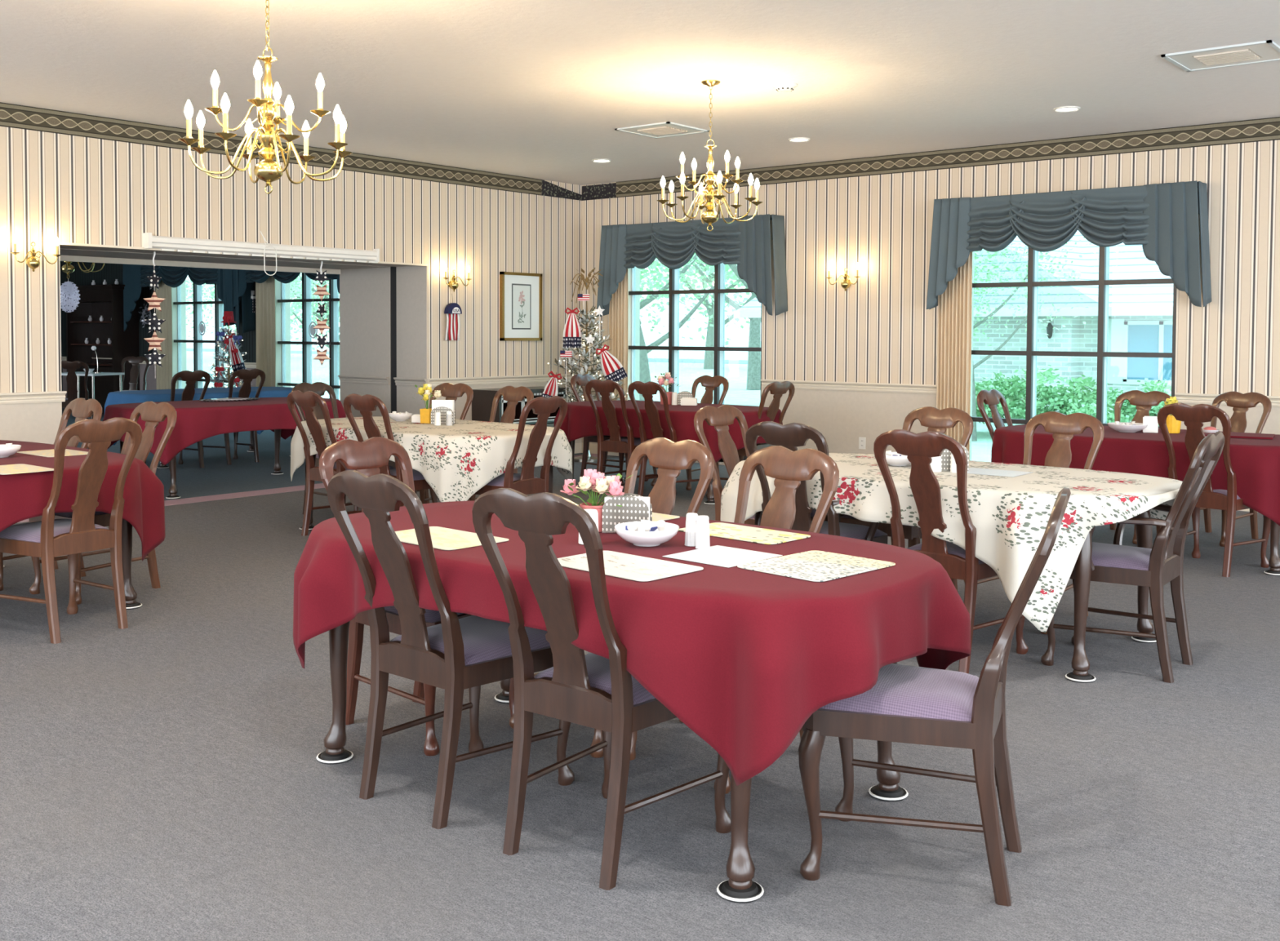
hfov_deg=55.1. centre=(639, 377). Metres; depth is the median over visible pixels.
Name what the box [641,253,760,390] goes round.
shade tree
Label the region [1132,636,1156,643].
cup
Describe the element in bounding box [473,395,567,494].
dining chair
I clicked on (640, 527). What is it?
cup
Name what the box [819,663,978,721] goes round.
seat cushion
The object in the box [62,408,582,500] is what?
floor
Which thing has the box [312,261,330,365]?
garland
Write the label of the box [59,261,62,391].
wall
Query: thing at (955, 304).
blinds
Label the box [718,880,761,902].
coaster
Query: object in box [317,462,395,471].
seat cushion
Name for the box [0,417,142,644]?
dining chair
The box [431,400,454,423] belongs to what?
paper napkins
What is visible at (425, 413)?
flower pot
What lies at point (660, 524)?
cup
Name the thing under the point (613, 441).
seat cushion
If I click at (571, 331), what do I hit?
bow
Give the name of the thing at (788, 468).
dining chair
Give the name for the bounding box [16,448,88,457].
placemat
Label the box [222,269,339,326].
swag valance
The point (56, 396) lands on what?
trim
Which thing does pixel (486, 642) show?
seat cushion
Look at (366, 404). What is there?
dining chair
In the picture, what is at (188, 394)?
dining chair
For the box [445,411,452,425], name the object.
shaker
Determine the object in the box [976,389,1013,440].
dining chair
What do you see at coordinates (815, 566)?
placemat
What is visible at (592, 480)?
flower pot
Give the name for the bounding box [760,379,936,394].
trim
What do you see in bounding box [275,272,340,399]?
window
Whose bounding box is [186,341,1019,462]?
ground
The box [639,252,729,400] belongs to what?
shade tree
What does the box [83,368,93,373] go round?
cup
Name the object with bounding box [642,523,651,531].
cup
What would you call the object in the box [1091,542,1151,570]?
seat cushion
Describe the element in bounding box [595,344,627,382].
bow
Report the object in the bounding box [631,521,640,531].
cup
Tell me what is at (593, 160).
recessed light
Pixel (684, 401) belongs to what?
caddy
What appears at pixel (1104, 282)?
window
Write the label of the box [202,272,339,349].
shade tree
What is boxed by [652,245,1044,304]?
shade tree
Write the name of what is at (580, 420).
tablecloth
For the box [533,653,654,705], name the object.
seat cushion
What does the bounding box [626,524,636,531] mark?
cup
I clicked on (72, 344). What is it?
shelf
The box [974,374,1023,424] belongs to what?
bush
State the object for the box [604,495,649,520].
paper napkins
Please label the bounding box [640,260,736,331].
shade tree
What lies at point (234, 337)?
ribbon bow
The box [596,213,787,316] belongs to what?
swag valance
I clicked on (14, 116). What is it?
trim
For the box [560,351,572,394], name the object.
stick
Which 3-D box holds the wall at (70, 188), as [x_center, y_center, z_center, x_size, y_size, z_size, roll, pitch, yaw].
[-6.432,-0.470,8.151,1.417,3.058,16.454,2,3,39]
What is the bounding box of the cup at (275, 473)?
[271,471,283,475]
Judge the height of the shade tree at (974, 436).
4.717 m
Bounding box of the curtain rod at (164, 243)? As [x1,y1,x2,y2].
[142,231,379,275]
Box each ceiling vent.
[614,121,709,138]
[1160,40,1279,71]
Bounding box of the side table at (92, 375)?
[61,372,124,399]
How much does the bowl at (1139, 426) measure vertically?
0.054 m
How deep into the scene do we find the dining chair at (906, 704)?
3.06 m
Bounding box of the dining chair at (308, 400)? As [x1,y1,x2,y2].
[286,390,395,536]
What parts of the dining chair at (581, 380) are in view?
leg, crest rail, seat frame, leg, leg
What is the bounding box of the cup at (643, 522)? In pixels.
[640,520,650,524]
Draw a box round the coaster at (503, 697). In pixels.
[495,692,509,703]
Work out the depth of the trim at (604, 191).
13.77 m
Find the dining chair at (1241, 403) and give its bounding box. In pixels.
[1200,391,1271,546]
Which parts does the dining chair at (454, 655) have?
leg, crest rail, leg, seat frame, leg, leg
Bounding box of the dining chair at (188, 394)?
[144,370,210,470]
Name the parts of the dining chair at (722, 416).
leg, crest rail, leg, seat frame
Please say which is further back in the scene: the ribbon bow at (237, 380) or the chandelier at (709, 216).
the ribbon bow at (237, 380)
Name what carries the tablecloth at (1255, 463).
on the dining table at (1274, 560)
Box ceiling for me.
[0,0,1279,185]
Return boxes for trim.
[0,102,542,195]
[0,391,66,404]
[17,453,608,523]
[58,242,427,274]
[61,356,155,364]
[244,362,256,368]
[337,375,389,385]
[393,377,426,386]
[426,373,573,386]
[541,179,616,200]
[616,116,1279,197]
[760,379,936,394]
[1174,392,1279,407]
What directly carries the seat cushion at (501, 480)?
on the dining chair at (525, 482)
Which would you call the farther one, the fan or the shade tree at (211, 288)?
the shade tree at (211, 288)
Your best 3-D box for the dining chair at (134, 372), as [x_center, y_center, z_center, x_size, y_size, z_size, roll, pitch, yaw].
[-7.681,0.186,18.497,0.486,0.990,0.631,0,2,-6]
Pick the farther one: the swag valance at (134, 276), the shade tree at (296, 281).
the shade tree at (296, 281)
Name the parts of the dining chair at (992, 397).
leg, crest rail, leg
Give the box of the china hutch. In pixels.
[66,284,139,414]
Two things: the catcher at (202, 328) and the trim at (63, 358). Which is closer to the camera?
the catcher at (202, 328)
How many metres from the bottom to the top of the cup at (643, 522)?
0.027 m
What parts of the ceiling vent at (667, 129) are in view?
panel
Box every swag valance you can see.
[122,264,255,333]
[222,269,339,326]
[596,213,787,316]
[926,180,1211,309]
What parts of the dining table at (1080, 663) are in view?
leg, leg, leg, leg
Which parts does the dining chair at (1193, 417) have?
leg, crest rail, leg, seat frame, leg, leg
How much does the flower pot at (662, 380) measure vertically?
0.284 m
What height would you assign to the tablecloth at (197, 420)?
0.454 m
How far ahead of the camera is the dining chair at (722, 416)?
6.57 m
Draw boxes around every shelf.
[70,321,111,323]
[71,343,111,346]
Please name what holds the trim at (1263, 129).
attached to the wall at (881, 329)
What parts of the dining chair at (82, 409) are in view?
leg, leg, crest rail, leg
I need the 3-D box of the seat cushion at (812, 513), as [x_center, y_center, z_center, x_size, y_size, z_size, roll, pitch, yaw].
[0.698,0.693,6.387,0.415,0.046,0.434,2,3,44]
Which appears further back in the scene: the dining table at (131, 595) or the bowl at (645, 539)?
the dining table at (131, 595)
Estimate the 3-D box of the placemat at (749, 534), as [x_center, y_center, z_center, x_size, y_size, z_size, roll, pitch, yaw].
[0.327,0.495,3.897,0.390,0.002,0.220,2,3,43]
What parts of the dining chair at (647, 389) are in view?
leg, crest rail, leg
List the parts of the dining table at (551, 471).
leg, leg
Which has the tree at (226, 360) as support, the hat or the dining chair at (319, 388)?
the hat
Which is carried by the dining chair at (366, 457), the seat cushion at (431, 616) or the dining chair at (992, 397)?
the seat cushion at (431, 616)
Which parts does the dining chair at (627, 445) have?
leg, crest rail, seat frame, leg, leg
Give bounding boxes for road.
[186,348,747,364]
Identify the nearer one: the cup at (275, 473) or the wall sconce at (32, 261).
the wall sconce at (32, 261)
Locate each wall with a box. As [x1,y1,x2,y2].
[0,126,582,444]
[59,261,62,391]
[61,139,1279,465]
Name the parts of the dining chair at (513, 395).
leg, leg, leg, crest rail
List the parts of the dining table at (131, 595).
leg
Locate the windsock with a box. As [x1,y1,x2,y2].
[444,300,462,340]
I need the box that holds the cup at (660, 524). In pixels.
[655,520,665,531]
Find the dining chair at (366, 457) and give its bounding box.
[319,436,514,755]
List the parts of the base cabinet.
pale moulding, drawer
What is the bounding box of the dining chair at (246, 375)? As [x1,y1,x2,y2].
[198,368,265,465]
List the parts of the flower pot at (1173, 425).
pot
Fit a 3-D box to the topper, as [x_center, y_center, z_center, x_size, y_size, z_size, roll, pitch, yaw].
[-0.570,-0.988,13.144,0.389,0.395,0.253,2,3,39]
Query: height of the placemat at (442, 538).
0.002 m
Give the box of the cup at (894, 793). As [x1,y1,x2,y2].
[870,784,906,801]
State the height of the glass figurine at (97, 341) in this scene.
0.100 m
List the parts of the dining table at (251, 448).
leg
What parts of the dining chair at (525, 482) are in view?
seat frame, leg, crest rail, leg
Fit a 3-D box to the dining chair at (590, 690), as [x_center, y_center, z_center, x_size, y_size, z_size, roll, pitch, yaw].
[-0.098,0.767,3.291,0.486,0.990,0.631,2,3,37]
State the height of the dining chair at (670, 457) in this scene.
0.990 m
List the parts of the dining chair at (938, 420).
seat frame, leg, crest rail, leg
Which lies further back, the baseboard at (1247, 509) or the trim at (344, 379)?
the trim at (344, 379)
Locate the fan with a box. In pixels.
[60,279,80,312]
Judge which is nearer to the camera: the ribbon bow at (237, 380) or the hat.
the ribbon bow at (237, 380)
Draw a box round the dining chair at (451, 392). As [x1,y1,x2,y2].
[388,382,473,503]
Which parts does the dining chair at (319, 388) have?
leg, crest rail, seat frame, leg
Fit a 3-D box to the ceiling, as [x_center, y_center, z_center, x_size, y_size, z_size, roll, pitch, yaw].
[-4.667,-2.021,6.845,28.000,0.150,16.754,2,3,39]
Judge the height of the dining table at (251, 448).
0.733 m
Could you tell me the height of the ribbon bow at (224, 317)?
0.130 m
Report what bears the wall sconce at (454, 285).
attached to the wall at (70, 188)
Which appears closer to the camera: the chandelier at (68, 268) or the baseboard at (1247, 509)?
the baseboard at (1247, 509)
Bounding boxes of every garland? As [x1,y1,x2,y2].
[143,251,165,367]
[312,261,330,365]
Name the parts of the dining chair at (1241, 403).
leg, leg, crest rail, leg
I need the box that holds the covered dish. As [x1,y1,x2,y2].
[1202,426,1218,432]
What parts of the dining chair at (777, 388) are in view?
leg, seat frame, leg, crest rail, leg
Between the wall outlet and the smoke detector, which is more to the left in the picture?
the smoke detector
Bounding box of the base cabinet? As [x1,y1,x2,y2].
[471,386,568,427]
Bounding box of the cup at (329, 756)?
[318,749,351,764]
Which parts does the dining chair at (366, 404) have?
leg, crest rail, leg, seat frame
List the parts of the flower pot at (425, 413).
pot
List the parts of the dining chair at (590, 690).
leg, crest rail, seat frame, leg, leg, leg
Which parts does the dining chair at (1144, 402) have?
leg, leg, crest rail, leg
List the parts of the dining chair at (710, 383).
leg, leg, leg, crest rail, leg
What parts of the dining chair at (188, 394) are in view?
leg, leg, crest rail, leg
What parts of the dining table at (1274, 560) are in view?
leg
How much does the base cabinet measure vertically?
0.745 m
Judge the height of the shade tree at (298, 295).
8.172 m
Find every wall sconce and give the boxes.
[10,234,61,271]
[442,264,471,291]
[826,262,860,291]
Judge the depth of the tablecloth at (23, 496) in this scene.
5.84 m
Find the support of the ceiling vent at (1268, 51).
in the ceiling
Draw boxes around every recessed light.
[591,159,611,162]
[788,137,810,142]
[1053,106,1080,111]
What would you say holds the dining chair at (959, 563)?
on the floor at (162, 779)
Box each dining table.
[3,519,142,609]
[120,429,283,498]
[120,431,293,468]
[299,453,553,530]
[316,621,908,902]
[566,440,715,504]
[754,510,1156,683]
[1263,519,1279,576]
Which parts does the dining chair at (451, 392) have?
seat frame, leg, leg, crest rail, leg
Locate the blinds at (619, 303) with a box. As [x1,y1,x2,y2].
[608,268,628,453]
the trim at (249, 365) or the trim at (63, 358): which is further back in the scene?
the trim at (63, 358)
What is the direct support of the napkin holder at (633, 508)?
on the tablecloth at (744, 658)
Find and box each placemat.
[0,463,53,475]
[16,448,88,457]
[395,526,509,550]
[557,551,703,581]
[652,512,679,521]
[678,522,810,544]
[737,550,895,582]
[1204,431,1275,439]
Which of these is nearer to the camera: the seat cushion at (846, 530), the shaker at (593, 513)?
the shaker at (593, 513)
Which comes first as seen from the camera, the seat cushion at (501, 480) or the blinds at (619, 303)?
the seat cushion at (501, 480)
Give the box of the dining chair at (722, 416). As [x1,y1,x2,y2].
[693,404,827,524]
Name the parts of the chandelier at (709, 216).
bulb, bulb, bulb, bulb, arm, arm, bulb, arm, arm, arm, arm, chain, arm, bulb, arm, arm, arm, bulb, arm, bulb, arm, bulb, bulb, bulb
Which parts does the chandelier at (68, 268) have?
arm, arm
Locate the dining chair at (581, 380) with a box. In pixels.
[569,373,648,485]
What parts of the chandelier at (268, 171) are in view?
bulb, bulb, bulb, arm, bulb, arm, arm, arm, bulb, arm, bulb, arm, chain, bulb, arm, bulb, arm, arm, bulb, arm, arm, bulb, bulb, bulb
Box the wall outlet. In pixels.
[858,436,866,448]
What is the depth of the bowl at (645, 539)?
3.62 m
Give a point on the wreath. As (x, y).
(145, 307)
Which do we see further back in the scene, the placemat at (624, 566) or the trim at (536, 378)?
the trim at (536, 378)
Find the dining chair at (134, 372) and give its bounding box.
[115,355,149,391]
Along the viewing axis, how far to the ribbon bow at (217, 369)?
17.12 m
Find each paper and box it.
[662,545,782,567]
[967,467,1031,477]
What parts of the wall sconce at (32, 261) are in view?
bulb, arm, arm, bulb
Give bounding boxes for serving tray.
[199,397,258,401]
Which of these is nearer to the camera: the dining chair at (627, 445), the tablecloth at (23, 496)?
the tablecloth at (23, 496)
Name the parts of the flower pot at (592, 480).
pot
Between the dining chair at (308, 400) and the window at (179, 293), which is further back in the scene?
the window at (179, 293)
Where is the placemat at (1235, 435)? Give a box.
[1204,431,1275,439]
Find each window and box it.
[172,280,236,389]
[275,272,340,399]
[627,262,763,460]
[969,246,1178,460]
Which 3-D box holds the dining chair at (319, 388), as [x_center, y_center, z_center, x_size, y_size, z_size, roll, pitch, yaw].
[-2.279,0.541,9.285,0.631,0.990,0.486,2,2,34]
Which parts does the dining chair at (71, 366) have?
seat frame, crest rail, leg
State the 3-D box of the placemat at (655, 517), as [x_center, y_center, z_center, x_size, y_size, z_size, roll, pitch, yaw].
[-0.052,0.479,4.278,0.360,0.002,0.200,2,3,43]
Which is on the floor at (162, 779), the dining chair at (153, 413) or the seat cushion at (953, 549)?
the dining chair at (153, 413)
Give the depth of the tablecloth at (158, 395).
12.66 m
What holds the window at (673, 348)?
in the wall at (881, 329)
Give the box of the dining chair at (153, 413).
[28,401,177,604]
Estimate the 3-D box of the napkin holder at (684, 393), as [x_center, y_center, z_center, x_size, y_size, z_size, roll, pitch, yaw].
[0.395,0.185,10.867,0.140,0.120,0.060,1,2,9]
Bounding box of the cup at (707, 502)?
[704,501,715,504]
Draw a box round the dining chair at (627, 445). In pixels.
[585,379,657,495]
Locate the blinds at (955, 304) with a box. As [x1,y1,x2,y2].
[936,251,972,460]
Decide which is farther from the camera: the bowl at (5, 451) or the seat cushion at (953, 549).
the bowl at (5, 451)
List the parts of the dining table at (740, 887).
leg, leg, leg, leg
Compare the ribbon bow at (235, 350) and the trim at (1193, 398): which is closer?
the trim at (1193, 398)
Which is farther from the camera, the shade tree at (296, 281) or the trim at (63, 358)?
the shade tree at (296, 281)
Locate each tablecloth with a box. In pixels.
[0,440,165,560]
[102,397,346,465]
[104,386,293,445]
[290,416,572,502]
[293,501,970,786]
[554,400,782,462]
[720,453,1182,632]
[991,424,1279,525]
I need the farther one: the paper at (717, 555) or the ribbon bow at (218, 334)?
the ribbon bow at (218, 334)
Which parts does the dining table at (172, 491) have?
leg, leg, leg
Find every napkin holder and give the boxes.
[431,406,455,424]
[602,493,652,533]
[677,391,693,404]
[941,444,968,471]
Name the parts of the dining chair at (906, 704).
leg, leg, seat frame, leg, leg, crest rail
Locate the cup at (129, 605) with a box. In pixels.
[125,601,141,609]
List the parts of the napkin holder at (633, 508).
plate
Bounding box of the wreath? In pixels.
[138,303,151,328]
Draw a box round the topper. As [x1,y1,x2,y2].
[569,267,602,302]
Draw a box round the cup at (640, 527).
[636,524,646,531]
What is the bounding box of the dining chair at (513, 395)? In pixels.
[429,386,533,502]
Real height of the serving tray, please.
0.020 m
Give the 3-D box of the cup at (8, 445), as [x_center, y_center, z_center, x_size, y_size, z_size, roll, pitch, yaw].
[-3.175,0.345,6.179,0.029,0.025,0.029,1,2,24]
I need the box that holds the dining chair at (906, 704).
[798,488,1071,906]
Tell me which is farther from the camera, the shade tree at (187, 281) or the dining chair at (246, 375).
the shade tree at (187, 281)
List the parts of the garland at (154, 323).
cord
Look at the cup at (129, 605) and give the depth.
6.10 m
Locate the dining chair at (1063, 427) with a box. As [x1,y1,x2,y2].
[964,411,1104,634]
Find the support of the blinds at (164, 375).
attached to the wall at (881, 329)
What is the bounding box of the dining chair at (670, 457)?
[509,437,714,757]
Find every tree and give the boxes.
[185,280,227,353]
[186,272,339,341]
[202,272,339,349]
[203,324,253,387]
[210,275,339,379]
[544,301,628,462]
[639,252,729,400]
[640,258,751,368]
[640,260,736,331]
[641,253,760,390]
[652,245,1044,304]
[971,236,1093,441]
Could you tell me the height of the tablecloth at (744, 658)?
0.454 m
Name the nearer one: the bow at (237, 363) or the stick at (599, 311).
the stick at (599, 311)
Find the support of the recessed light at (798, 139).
in the ceiling
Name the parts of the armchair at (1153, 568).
leg, leg, seat frame, armrest, armrest, leg, leg, crest rail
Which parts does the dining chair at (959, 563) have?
leg, crest rail, seat frame, leg, leg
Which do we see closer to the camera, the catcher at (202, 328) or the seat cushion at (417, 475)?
the seat cushion at (417, 475)
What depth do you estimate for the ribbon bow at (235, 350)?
16.87 m
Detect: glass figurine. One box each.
[95,337,100,344]
[106,337,111,344]
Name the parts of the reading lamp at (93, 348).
stem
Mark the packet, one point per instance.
(652, 529)
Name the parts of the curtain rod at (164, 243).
pull cord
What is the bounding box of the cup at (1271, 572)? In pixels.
[1265,569,1279,576]
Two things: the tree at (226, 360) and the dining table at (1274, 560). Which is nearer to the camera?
the dining table at (1274, 560)
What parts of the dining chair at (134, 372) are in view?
leg, crest rail, leg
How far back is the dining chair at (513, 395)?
8.86 m
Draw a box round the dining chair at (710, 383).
[650,375,728,490]
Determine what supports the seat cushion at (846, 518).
on the dining chair at (938, 420)
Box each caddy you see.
[411,414,420,422]
[680,397,697,405]
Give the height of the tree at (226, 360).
1.507 m
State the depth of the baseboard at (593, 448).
13.97 m
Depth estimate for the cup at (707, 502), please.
9.89 m
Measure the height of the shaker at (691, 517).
0.095 m
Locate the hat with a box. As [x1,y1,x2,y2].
[220,311,236,322]
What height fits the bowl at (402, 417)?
0.054 m
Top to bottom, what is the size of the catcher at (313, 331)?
1.159 m
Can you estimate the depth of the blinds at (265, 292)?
17.91 m
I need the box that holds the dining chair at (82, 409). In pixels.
[0,398,102,591]
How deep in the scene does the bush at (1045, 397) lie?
21.56 m
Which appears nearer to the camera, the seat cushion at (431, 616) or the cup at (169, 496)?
the seat cushion at (431, 616)
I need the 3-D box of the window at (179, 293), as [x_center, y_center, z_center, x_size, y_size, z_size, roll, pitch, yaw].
[-6.717,-0.575,19.193,1.866,2.410,0.256,2,3,39]
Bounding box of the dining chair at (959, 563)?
[873,429,1028,674]
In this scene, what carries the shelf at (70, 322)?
attached to the china hutch
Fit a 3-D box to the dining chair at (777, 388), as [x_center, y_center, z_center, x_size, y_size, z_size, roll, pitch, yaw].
[0.930,0.520,10.249,0.631,0.990,0.486,2,3,43]
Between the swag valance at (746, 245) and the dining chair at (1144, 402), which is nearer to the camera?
the dining chair at (1144, 402)
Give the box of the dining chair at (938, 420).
[840,406,973,591]
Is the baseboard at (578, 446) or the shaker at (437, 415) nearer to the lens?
the shaker at (437, 415)
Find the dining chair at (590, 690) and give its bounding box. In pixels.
[471,488,730,890]
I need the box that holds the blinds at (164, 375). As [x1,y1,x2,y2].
[155,280,173,390]
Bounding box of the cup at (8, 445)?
[5,443,12,447]
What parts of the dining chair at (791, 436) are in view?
leg, crest rail, leg, armrest, seat frame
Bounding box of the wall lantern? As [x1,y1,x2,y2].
[1046,320,1053,338]
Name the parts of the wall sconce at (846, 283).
arm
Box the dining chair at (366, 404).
[343,393,431,512]
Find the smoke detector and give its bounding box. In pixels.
[772,82,797,92]
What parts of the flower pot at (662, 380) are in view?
pot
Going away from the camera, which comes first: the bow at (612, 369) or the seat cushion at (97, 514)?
the seat cushion at (97, 514)
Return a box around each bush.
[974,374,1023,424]
[975,364,1109,419]
[1049,377,1171,422]
[1149,388,1171,426]
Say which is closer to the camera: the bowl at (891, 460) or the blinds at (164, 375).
the bowl at (891, 460)
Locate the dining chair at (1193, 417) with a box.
[1157,403,1270,577]
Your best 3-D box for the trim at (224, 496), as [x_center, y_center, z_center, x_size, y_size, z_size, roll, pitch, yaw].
[-5.657,1.133,7.567,0.280,0.102,16.454,2,3,39]
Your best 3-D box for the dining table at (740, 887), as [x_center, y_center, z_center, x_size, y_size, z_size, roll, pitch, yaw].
[-0.120,0.876,3.810,1.996,0.733,1.056,2,3,37]
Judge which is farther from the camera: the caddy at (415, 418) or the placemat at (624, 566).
the caddy at (415, 418)
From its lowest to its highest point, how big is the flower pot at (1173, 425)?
0.235 m
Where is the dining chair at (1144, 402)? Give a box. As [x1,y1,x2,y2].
[1109,390,1170,544]
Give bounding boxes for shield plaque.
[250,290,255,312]
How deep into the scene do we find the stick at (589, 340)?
12.60 m
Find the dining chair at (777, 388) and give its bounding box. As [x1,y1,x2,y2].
[706,381,795,496]
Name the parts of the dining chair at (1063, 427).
leg, crest rail, leg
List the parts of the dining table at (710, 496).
leg, leg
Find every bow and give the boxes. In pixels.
[213,382,222,387]
[214,366,224,376]
[215,331,225,341]
[222,315,231,324]
[223,339,229,349]
[225,333,245,372]
[228,348,238,357]
[232,335,242,344]
[233,377,239,386]
[541,370,561,398]
[563,307,581,347]
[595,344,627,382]
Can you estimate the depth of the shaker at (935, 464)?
5.65 m
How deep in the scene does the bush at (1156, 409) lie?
20.33 m
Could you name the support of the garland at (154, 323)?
hanging from the wall at (70, 188)
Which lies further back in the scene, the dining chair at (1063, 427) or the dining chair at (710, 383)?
the dining chair at (710, 383)
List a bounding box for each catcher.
[198,299,205,335]
[308,297,317,338]
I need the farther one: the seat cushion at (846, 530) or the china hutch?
the china hutch
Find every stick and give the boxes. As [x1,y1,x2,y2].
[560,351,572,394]
[577,293,589,301]
[585,333,595,360]
[594,305,604,340]
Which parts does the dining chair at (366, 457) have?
leg, crest rail, leg, seat frame, leg, leg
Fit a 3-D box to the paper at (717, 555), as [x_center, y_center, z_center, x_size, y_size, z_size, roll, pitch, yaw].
[0.235,0.509,3.497,0.240,0.001,0.250,2,3,42]
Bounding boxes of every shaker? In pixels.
[434,412,440,426]
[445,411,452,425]
[577,509,598,544]
[671,392,677,404]
[684,512,697,546]
[695,515,710,549]
[929,456,941,471]
[950,453,956,472]
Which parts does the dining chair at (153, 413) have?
leg, seat frame, leg, leg, crest rail, leg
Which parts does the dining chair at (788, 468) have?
leg, leg, leg, crest rail, leg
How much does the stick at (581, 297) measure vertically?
0.161 m
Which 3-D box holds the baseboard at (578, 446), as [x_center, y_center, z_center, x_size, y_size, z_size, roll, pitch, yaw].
[-1.396,0.841,13.215,0.015,0.115,2.306,2,3,39]
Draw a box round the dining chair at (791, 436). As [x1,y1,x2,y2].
[745,421,887,544]
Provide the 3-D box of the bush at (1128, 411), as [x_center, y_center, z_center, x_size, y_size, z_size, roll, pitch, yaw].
[8.134,0.642,21.042,2.177,1.331,2.148,0,2,-2]
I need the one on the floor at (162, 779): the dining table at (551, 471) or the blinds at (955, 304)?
the dining table at (551, 471)
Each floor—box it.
[0,455,1279,940]
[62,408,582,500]
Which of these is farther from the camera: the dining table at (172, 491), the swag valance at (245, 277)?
the swag valance at (245, 277)
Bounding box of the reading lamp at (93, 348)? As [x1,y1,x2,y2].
[91,346,101,373]
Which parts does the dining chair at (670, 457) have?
leg, leg, leg, crest rail, leg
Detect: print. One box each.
[499,271,542,340]
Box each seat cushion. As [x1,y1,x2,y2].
[0,518,108,542]
[54,511,106,517]
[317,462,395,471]
[383,605,464,622]
[389,469,424,479]
[390,615,550,665]
[486,472,537,486]
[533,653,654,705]
[605,436,649,445]
[750,508,827,519]
[810,520,886,539]
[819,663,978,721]
[840,514,911,526]
[907,541,983,563]
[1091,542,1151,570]
[1213,489,1239,498]
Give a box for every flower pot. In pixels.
[413,383,442,423]
[560,469,631,532]
[654,372,679,404]
[1159,396,1181,433]
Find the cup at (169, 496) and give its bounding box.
[166,495,180,498]
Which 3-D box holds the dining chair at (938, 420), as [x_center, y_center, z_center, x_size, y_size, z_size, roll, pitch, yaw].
[1.392,0.662,6.365,0.486,0.990,0.631,2,3,44]
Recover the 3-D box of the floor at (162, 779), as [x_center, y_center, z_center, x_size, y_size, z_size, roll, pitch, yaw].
[0.248,1.334,2.723,15.000,0.100,16.454,2,3,39]
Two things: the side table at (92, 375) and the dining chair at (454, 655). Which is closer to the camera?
the dining chair at (454, 655)
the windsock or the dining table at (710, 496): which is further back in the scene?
the windsock
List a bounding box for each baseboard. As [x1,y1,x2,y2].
[574,443,582,453]
[581,442,618,456]
[1236,508,1257,512]
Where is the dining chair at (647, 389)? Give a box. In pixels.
[627,381,708,496]
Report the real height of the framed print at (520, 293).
0.732 m
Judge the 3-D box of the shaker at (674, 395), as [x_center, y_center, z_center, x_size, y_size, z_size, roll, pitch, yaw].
[0.305,0.191,10.837,0.051,0.110,0.052,2,3,39]
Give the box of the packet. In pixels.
[650,526,657,531]
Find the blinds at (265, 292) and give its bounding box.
[255,274,275,386]
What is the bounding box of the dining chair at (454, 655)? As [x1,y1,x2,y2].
[327,470,574,829]
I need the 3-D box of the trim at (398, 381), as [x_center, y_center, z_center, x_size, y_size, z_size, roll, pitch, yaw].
[-2.327,0.051,12.435,0.477,0.082,0.040,2,3,39]
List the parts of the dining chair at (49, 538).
leg, seat frame, leg, crest rail, leg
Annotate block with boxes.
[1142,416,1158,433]
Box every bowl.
[0,444,21,457]
[388,413,412,421]
[614,521,679,546]
[885,452,911,466]
[1106,422,1147,432]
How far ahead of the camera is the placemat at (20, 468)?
5.59 m
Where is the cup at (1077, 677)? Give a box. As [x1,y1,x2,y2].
[1066,671,1094,683]
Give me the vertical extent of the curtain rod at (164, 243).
0.386 m
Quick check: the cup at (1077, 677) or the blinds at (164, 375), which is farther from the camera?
the blinds at (164, 375)
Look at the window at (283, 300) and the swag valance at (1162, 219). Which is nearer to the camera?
the swag valance at (1162, 219)
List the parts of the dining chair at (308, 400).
leg, crest rail, seat frame, leg, leg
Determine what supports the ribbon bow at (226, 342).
attached to the tree at (226, 360)
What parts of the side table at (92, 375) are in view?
leg, leg, leg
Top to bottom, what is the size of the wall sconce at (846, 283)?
0.266 m
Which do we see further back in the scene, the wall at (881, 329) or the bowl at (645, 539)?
the wall at (881, 329)
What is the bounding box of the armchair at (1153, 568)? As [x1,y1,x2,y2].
[1040,431,1224,683]
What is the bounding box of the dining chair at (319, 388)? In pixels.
[291,382,346,514]
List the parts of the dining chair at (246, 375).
leg, leg, crest rail, leg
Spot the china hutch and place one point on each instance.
(95, 301)
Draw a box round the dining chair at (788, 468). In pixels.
[630,445,839,794]
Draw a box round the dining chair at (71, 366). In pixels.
[61,360,93,419]
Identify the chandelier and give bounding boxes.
[61,261,104,279]
[177,0,352,194]
[657,80,762,231]
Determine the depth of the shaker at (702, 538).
3.61 m
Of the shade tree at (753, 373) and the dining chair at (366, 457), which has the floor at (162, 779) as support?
the dining chair at (366, 457)

